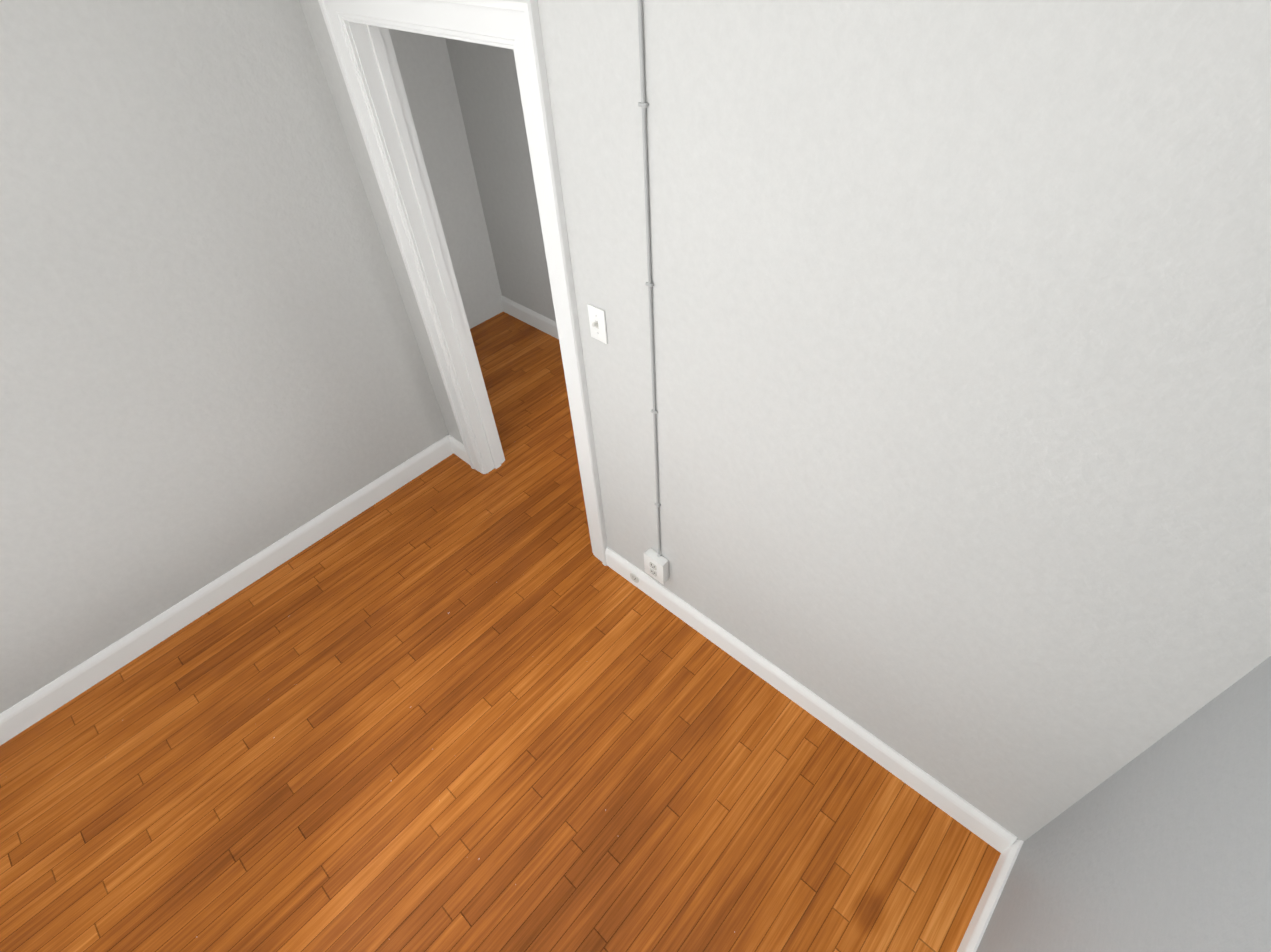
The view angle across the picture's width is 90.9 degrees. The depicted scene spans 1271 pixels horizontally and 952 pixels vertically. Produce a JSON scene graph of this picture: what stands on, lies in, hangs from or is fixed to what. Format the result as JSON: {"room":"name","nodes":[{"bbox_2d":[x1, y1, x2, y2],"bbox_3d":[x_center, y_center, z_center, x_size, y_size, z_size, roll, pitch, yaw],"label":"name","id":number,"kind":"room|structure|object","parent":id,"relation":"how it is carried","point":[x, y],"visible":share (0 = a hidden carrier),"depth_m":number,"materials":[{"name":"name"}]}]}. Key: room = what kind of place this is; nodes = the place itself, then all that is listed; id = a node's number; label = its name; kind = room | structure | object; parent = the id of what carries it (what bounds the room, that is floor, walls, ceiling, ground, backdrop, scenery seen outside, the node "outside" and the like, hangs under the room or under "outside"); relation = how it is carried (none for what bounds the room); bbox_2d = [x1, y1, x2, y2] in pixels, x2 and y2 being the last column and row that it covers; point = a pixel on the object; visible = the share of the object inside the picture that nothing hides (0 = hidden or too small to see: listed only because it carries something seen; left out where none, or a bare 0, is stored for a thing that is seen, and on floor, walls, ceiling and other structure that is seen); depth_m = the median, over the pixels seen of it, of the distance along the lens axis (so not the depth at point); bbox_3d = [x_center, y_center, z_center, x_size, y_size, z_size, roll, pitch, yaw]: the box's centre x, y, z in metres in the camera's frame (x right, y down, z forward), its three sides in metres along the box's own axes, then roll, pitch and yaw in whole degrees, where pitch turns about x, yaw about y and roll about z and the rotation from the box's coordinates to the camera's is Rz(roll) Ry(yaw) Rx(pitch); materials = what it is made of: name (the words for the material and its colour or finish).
{"room":"empty room","nodes":[
{"label":"empty room","id":0,"kind":"room"},
{"bbox_2d":[0,0,448,713],"bbox_3d":[-2.441,0.035,1.611,0.120,2.490,3.970,31,55,30],"label":"wall","id":1,"kind":"structure","parent":0,"point":[212,366],"depth_m":2.20,"materials":[{"name":"grey paint"}]},
{"bbox_2d":[0,435,452,745],"bbox_3d":[-2.292,0.871,2.444,0.018,0.118,3.850,31,55,30],"label":"baseboard","id":2,"kind":"structure","parent":1,"relation":"attached to","point":[42,703],"depth_m":2.74,"materials":[{"name":"white paint"}]},
{"bbox_2d":[388,28,502,328],"bbox_3d":[-1.385,-1.820,3.392,0.120,2.490,1.015,31,55,30],"label":"wall","id":3,"kind":"structure","parent":0,"point":[425,68],"depth_m":3.69,"materials":[{"name":"grey paint"}]},
{"bbox_2d":[0,312,1000,951],"bbox_3d":[-0.539,1.028,2.291,5.040,0.060,6.125,31,55,30],"label":"floor","id":4,"kind":"structure","parent":0,"point":[452,702],"depth_m":2.22,"materials":[{"name":"brown wood"}]},
{"bbox_2d":[445,38,555,320],"bbox_3d":[0.813,-1.021,2.440,5.040,2.490,0.120,31,55,30],"label":"wall","id":5,"kind":"structure","parent":0,"point":[487,86],"depth_m":3.62,"materials":[{"name":"grey paint"}]},
{"bbox_2d":[501,296,558,338],"bbox_3d":[-0.344,-0.859,4.038,1.633,0.118,0.018,31,55,30],"label":"baseboard","id":6,"kind":"structure","parent":5,"relation":"attached to","point":[530,317],"depth_m":4.28,"materials":[{"name":"white paint"}]},
{"bbox_2d":[299,0,1270,841],"bbox_3d":[0.049,-0.401,1.873,5.040,2.490,0.120,31,55,30],"label":"wall","id":7,"kind":"structure","parent":0,"point":[961,324],"depth_m":1.24,"materials":[{"name":"grey paint"}]},
{"bbox_2d":[448,434,470,465],"bbox_3d":[-0.941,-0.138,3.358,0.185,0.118,0.018,31,55,30],"label":"baseboard","id":8,"kind":"structure","parent":7,"relation":"attached to","point":[458,448],"depth_m":3.35,"materials":[{"name":"white paint"}]},
{"bbox_2d":[318,0,607,565],"bbox_3d":[-0.501,-0.594,2.405,1.010,2.065,0.172,31,55,30],"label":"door frame","id":9,"kind":"structure","parent":7,"relation":"attached to","point":[515,25],"depth_m":2.11,"materials":[{"name":"white paint"}]},
{"bbox_2d":[588,304,607,343],"bbox_3d":[-0.121,-0.457,1.897,0.070,0.114,0.024,31,55,30],"label":"light switch","id":10,"kind":"object","parent":7,"relation":"attached to","point":[597,321],"visible":1,"depth_m":1.89,"materials":[{"name":"white plastic"}]},
{"bbox_2d":[630,573,638,582],"bbox_3d":[-0.005,0.442,2.708,0.052,0.052,0.006,31,55,30],"label":"electrical outlet","id":11,"kind":"object","parent":7,"relation":"attached to","point":[634,577],"visible":1,"depth_m":2.70,"materials":[{"name":"white plastic"}]},
{"bbox_2d":[637,0,660,553],"bbox_3d":[0.050,-0.331,1.818,0.022,1.790,0.012,31,55,30],"label":"conduit","id":12,"kind":"object","parent":7,"relation":"attached to","point":[643,104],"visible":1,"depth_m":1.54,"materials":[{"name":"grey plastic"}]},
{"bbox_2d":[644,548,668,584],"bbox_3d":[0.083,0.357,2.492,0.102,0.136,0.043,31,55,30],"label":"electrical outlet box","id":13,"kind":"object","parent":7,"relation":"attached to","point":[656,565],"visible":1,"depth_m":2.47,"materials":[{"name":"white plastic"}]},
{"bbox_2d":[605,547,1016,852],"bbox_3d":[0.514,0.751,2.369,1.737,0.118,0.018,31,55,30],"label":"baseboard","id":14,"kind":"structure","parent":7,"relation":"attached to","point":[977,822],"depth_m":2.24,"materials":[{"name":"white paint"}]},
{"bbox_2d":[976,656,1270,951],"bbox_3d":[-0.175,1.419,0.070,0.120,2.490,3.970,31,55,30],"label":"wall","id":15,"kind":"structure","parent":0,"point":[1162,844],"depth_m":1.09,"materials":[{"name":"grey paint"}]},
{"bbox_2d":[957,840,1022,951],"bbox_3d":[-0.128,2.192,0.972,0.018,0.118,3.850,31,55,30],"label":"baseboard","id":16,"kind":"structure","parent":15,"relation":"attached to","point":[980,919],"depth_m":1.82,"materials":[{"name":"white paint"}]}
]}

